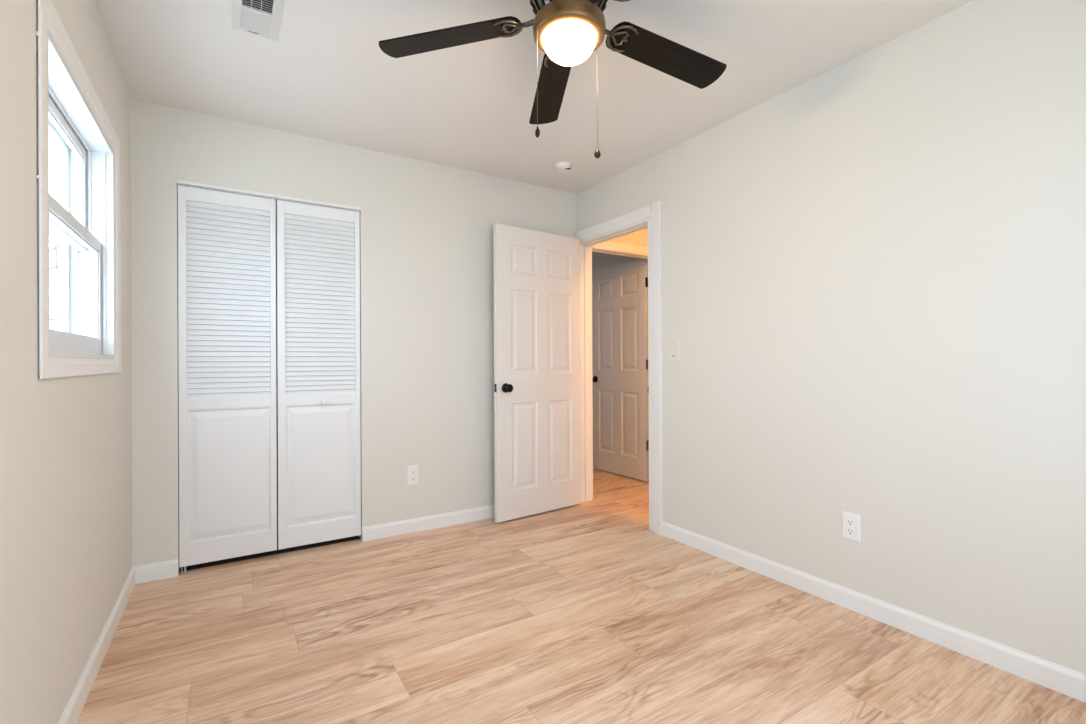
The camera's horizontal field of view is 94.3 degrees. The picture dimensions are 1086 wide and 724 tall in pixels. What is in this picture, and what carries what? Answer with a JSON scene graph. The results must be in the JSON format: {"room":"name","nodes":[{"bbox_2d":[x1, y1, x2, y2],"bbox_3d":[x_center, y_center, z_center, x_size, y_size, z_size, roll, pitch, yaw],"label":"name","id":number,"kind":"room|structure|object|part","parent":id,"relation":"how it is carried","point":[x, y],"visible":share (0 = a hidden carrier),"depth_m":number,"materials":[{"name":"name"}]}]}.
{"room":"empty bedroom","nodes":[
{"label":"empty bedroom","id":0,"kind":"room"},
{"bbox_2d":[0,0,131,723],"bbox_3d":[-1.124,-0.110,0.866,0.160,2.440,4.055,0,0,-32],"label":"wall","id":1,"kind":"structure","parent":0,"point":[66,442],"depth_m":1.33,"materials":[{"name":"paint"}]},
{"bbox_2d":[36,0,120,378],"bbox_3d":[-1.652,-0.468,1.718,0.170,1.028,1.118,0,0,-32],"label":"window","id":2,"kind":"structure","parent":1,"relation":"in","point":[87,223],"depth_m":1.94,"materials":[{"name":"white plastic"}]},
{"bbox_3d":[-1.710,-0.457,1.680,0.012,0.854,0.909,0,0,-32],"label":"storm frame","id":3,"kind":"part","parent":2,"relation":"part of","materials":[{"name":"white plastic"}]},
{"bbox_3d":[-1.671,-0.671,1.705,0.026,0.422,0.905,0,0,-32],"label":"sash","id":4,"kind":"part","parent":2,"relation":"part of","materials":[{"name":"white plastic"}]},
{"bbox_3d":[-1.630,-0.267,1.729,0.026,0.472,0.905,0,0,-32],"label":"sash","id":5,"kind":"part","parent":2,"relation":"part of","materials":[{"name":"white plastic"}]},
{"bbox_3d":[-1.655,-0.457,1.714,0.161,0.890,0.945,0,0,-32],"label":"frame","id":6,"kind":"part","parent":2,"relation":"part of","materials":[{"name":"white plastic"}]},
{"bbox_2d":[58,567,134,723],"bbox_3d":[-1.054,1.067,0.925,0.013,0.086,3.767,0,0,-32],"label":"baseboard","id":7,"kind":"structure","parent":1,"relation":"attached to","point":[71,714],"depth_m":1.80,"materials":[{"name":"white paint"}]},
{"bbox_2d":[179,521,360,571],"bbox_3d":[-1.724,1.110,3.193,1.320,0.006,0.675,0,0,-32],"label":"floor","id":8,"kind":"structure","parent":0,"point":[230,560],"depth_m":2.91,"materials":[{"name":"grey"}]},
{"bbox_2d":[275,202,277,520],"bbox_3d":[-1.989,-0.105,3.477,1.460,2.440,0.080,0,0,-32],"label":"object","id":9,"kind":"structure","parent":0,"point":[275,202],"depth_m":3.51,"materials":[{"name":"paint"}]},
{"bbox_2d":[130,99,647,574],"bbox_3d":[-0.298,-0.113,3.705,4.250,2.440,0.115,0,0,-32],"label":"wall","id":10,"kind":"structure","parent":0,"point":[427,238],"depth_m":3.20,"materials":[{"name":"paint"}]},
{"bbox_2d":[133,559,177,583],"bbox_3d":[-1.981,1.072,2.574,0.188,0.086,0.013,0,0,-32],"label":"baseboard","id":11,"kind":"structure","parent":10,"relation":"attached to","point":[165,569],"depth_m":2.57,"materials":[{"name":"white paint"}]},
{"bbox_2d":[175,180,361,211],"bbox_3d":[-1.529,-0.942,2.886,0.934,0.018,0.046,0,0,-32],"label":"trim","id":12,"kind":"structure","parent":10,"relation":"attached to","point":[179,182],"depth_m":2.84,"materials":[{"name":"white paint"}]},
{"bbox_2d":[178,185,360,573],"bbox_3d":[-1.522,0.090,2.881,0.917,2.041,0.060,0,0,-32],"label":"door","id":13,"kind":"structure","parent":10,"relation":"in","point":[227,241],"depth_m":2.86,"materials":[{"name":"white paint"}]},
{"bbox_3d":[-1.726,-0.331,2.774,0.391,1.057,0.020,0,0,-32],"label":"louver panel","id":14,"kind":"part","parent":13,"relation":"part of","materials":[{"name":"white paint"}]},
{"bbox_3d":[-1.722,0.608,2.774,0.391,0.707,0.021,0,0,-32],"label":"raised panel","id":15,"kind":"part","parent":13,"relation":"part of","materials":[{"name":"white paint"}]},
{"bbox_3d":[-1.332,-0.332,3.019,0.387,1.057,0.020,0,0,-32],"label":"louver panel","id":16,"kind":"part","parent":13,"relation":"part of","materials":[{"name":"white paint"}]},
{"bbox_3d":[-1.328,0.606,3.020,0.387,0.707,0.021,0,0,-32],"label":"raised panel","id":17,"kind":"part","parent":13,"relation":"part of","materials":[{"name":"white paint"}]},
{"bbox_2d":[407,465,418,485],"bbox_3d":[-0.847,0.742,3.286,0.078,0.130,0.009,0,0,-32],"label":"wall outlet","id":18,"kind":"object","parent":10,"relation":"attached to","point":[412,471],"visible":1,"depth_m":3.28,"materials":[{"name":"white plastic"}]},
{"bbox_2d":[362,505,494,541],"bbox_3d":[-0.427,1.065,3.545,1.628,0.086,0.013,0,0,-32],"label":"baseboard","id":19,"kind":"structure","parent":10,"relation":"attached to","point":[396,528],"depth_m":3.32,"materials":[{"name":"white paint"}]},
{"bbox_2d":[493,223,580,522],"bbox_3d":[-0.022,0.074,3.673,0.784,2.040,0.162,0,0,-37],"label":"door","id":20,"kind":"structure","parent":10,"relation":"in","point":[537,353],"depth_m":3.64,"materials":[{"name":"white paint"}]},
{"bbox_3d":[-0.239,0.179,3.445,0.066,0.066,0.064,0,0,-37],"label":"knob","id":21,"kind":"part","parent":20,"relation":"part of","materials":[{"name":"black metal"}]},
{"bbox_2d":[94,0,972,193],"bbox_3d":[0.003,-1.384,3.157,4.510,0.100,6.740,0,0,-32],"label":"ceiling","id":22,"kind":"structure","parent":0,"point":[327,75],"depth_m":2.31,"materials":[{"name":"paint"}]},
{"bbox_2d":[232,0,283,40],"bbox_3d":[-1.064,-1.325,1.874,0.162,0.010,0.391,0,0,-32],"label":"ceiling vent","id":23,"kind":"object","parent":22,"relation":"in","point":[262,18],"visible":1,"depth_m":1.93,"materials":[{"name":"white metal"}]},
{"bbox_2d":[378,0,726,158],"bbox_3d":[0.128,-1.027,1.703,1.273,0.616,1.289,0,0,-32],"label":"ceiling fan","id":24,"kind":"object","parent":22,"relation":"hanging from","point":[567,32],"visible":1,"depth_m":1.77,"materials":[{"name":"black wood"}]},
{"bbox_3d":[-0.325,-1.140,1.769,0.511,0.006,0.135,-5,10,10],"label":"blade","id":25,"kind":"part","parent":24,"relation":"part of","materials":[{"name":"brown wood"}]},
{"bbox_3d":[-0.019,-0.947,1.635,0.002,0.369,0.002,0,0,-32],"label":"pull chain","id":26,"kind":"part","parent":24,"relation":"part of","materials":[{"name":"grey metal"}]},
{"bbox_3d":[0.033,-1.142,2.115,0.135,0.006,0.511,-11,-3,-8],"label":"blade","id":27,"kind":"part","parent":24,"relation":"part of","materials":[{"name":"brown wood"}]},
{"bbox_3d":[0.089,-1.056,1.700,0.178,0.079,0.178,0,0,-32],"label":"lamp shade","id":28,"kind":"part","parent":24,"relation":"part of","materials":[{"name":"white glass"}]},
{"bbox_3d":[0.464,-1.144,1.886,0.511,0.006,0.135,5,-13,-26],"label":"blade","id":29,"kind":"part","parent":24,"relation":"part of","materials":[{"name":"brown wood"}]},
{"bbox_2d":[555,162,571,171],"bbox_3d":[0.139,-1.317,3.413,0.120,0.035,0.120,0,0,-32],"label":"smoke detector","id":30,"kind":"object","parent":22,"relation":"attached to","point":[560,166],"visible":1,"depth_m":3.38,"materials":[{"name":"white plastic"}]},
{"bbox_2d":[76,468,1085,723],"bbox_3d":[0.015,1.106,3.157,4.510,0.001,6.740,0,0,-32],"label":"floor","id":31,"kind":"structure","parent":0,"point":[582,613],"depth_m":1.97,"materials":[{"name":"brown wood"}]},
{"bbox_2d":[592,252,641,376],"bbox_3d":[0.381,-0.116,5.722,0.100,2.440,2.585,0,0,-32],"label":"wall","id":32,"kind":"structure","parent":0,"point":[599,260],"depth_m":5.21,"materials":[{"name":"paint"}]},
{"bbox_2d":[592,259,648,481],"bbox_3d":[0.740,0.076,4.897,0.162,2.030,0.758,0,0,-35],"label":"door","id":33,"kind":"structure","parent":32,"relation":"in","point":[619,292],"depth_m":4.85,"materials":[{"name":"white paint"}]},
{"bbox_2d":[577,0,1085,673],"bbox_3d":[1.365,-0.121,2.354,0.115,2.440,3.940,0,0,-32],"label":"wall","id":34,"kind":"structure","parent":0,"point":[874,268],"depth_m":2.06,"materials":[{"name":"paint"}]},
{"bbox_2d":[575,201,662,534],"bbox_3d":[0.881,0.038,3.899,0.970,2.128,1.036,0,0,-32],"label":"door frame","id":35,"kind":"structure","parent":34,"relation":"attached to","point":[633,219],"depth_m":3.43,"materials":[{"name":"white paint"}]},
{"bbox_3d":[0.482,-0.986,3.634,0.020,0.078,0.834,0,0,-32],"label":"casing","id":36,"kind":"part","parent":35,"relation":"part of","materials":[{"name":"white paint"}]},
{"bbox_3d":[0.726,-0.965,4.270,0.833,0.062,0.017,0,0,-32],"label":"casing","id":37,"kind":"part","parent":35,"relation":"part of","materials":[{"name":"white paint"}]},
{"bbox_3d":[0.730,0.038,3.244,0.020,2.128,0.084,0,0,-32],"label":"casing","id":38,"kind":"part","parent":35,"relation":"part of","materials":[{"name":"white paint"}]},
{"bbox_2d":[669,341,679,361],"bbox_3d":[0.812,-0.062,3.119,0.013,0.128,0.084,0,0,-32],"label":"light switch","id":39,"kind":"object","parent":34,"relation":"attached to","point":[674,347],"visible":1,"depth_m":3.11,"materials":[{"name":"beige plastic"}]},
{"bbox_2d":[842,511,860,542],"bbox_3d":[1.369,0.733,2.238,0.009,0.120,0.078,0,0,-32],"label":"wall outlet","id":40,"kind":"object","parent":34,"relation":"attached to","point":[851,523],"visible":1,"depth_m":2.23,"materials":[{"name":"white plastic"}]},
{"bbox_2d":[846,528,854,534],"bbox_3d":[1.367,0.753,2.237,0.004,0.027,0.034,0,0,-32],"label":"receptacle","id":41,"kind":"object","parent":40,"relation":"attached to","point":[849,531],"depth_m":2.24,"materials":[{"name":"white plastic"}]},
{"bbox_2d":[846,519,854,525],"bbox_3d":[1.367,0.714,2.237,0.004,0.027,0.034,0,0,-32],"label":"receptacle","id":42,"kind":"object","parent":40,"relation":"attached to","point":[849,522],"depth_m":2.24,"materials":[{"name":"white plastic"}]},
{"bbox_2d":[661,521,1085,702],"bbox_3d":[1.518,1.055,1.998,0.013,0.086,2.860,0,0,-32],"label":"baseboard","id":43,"kind":"structure","parent":34,"relation":"attached to","point":[1061,679],"depth_m":2.04,"materials":[{"name":"white paint"}]},
{"label":"outside","id":44,"kind":"structure","parent":0,"visible":0},
{"bbox_3d":[-2.061,1.815,2.530,120.000,0.200,120.000,0,0,-32],"label":"ground","id":45,"kind":"structure","parent":44,"visible":0},
{"bbox_2d":[49,148,62,327],"bbox_3d":[-11.120,-2.028,10.411,7.427,7.581,6.690,0,0,17],"label":"bare tree","id":46,"kind":"object","parent":45,"relation":"on","point":[56,246],"visible":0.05,"depth_m":12.09,"materials":[{"name":"grey plant"}]},
{"bbox_2d":[49,242,62,291],"bbox_3d":[-16.552,-3.057,13.512,7.022,9.690,7.620,0,0,44],"label":"bare tree","id":47,"kind":"object","parent":45,"relation":"on","point":[49,242],"visible":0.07,"depth_m":14.20,"materials":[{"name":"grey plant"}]}
]}

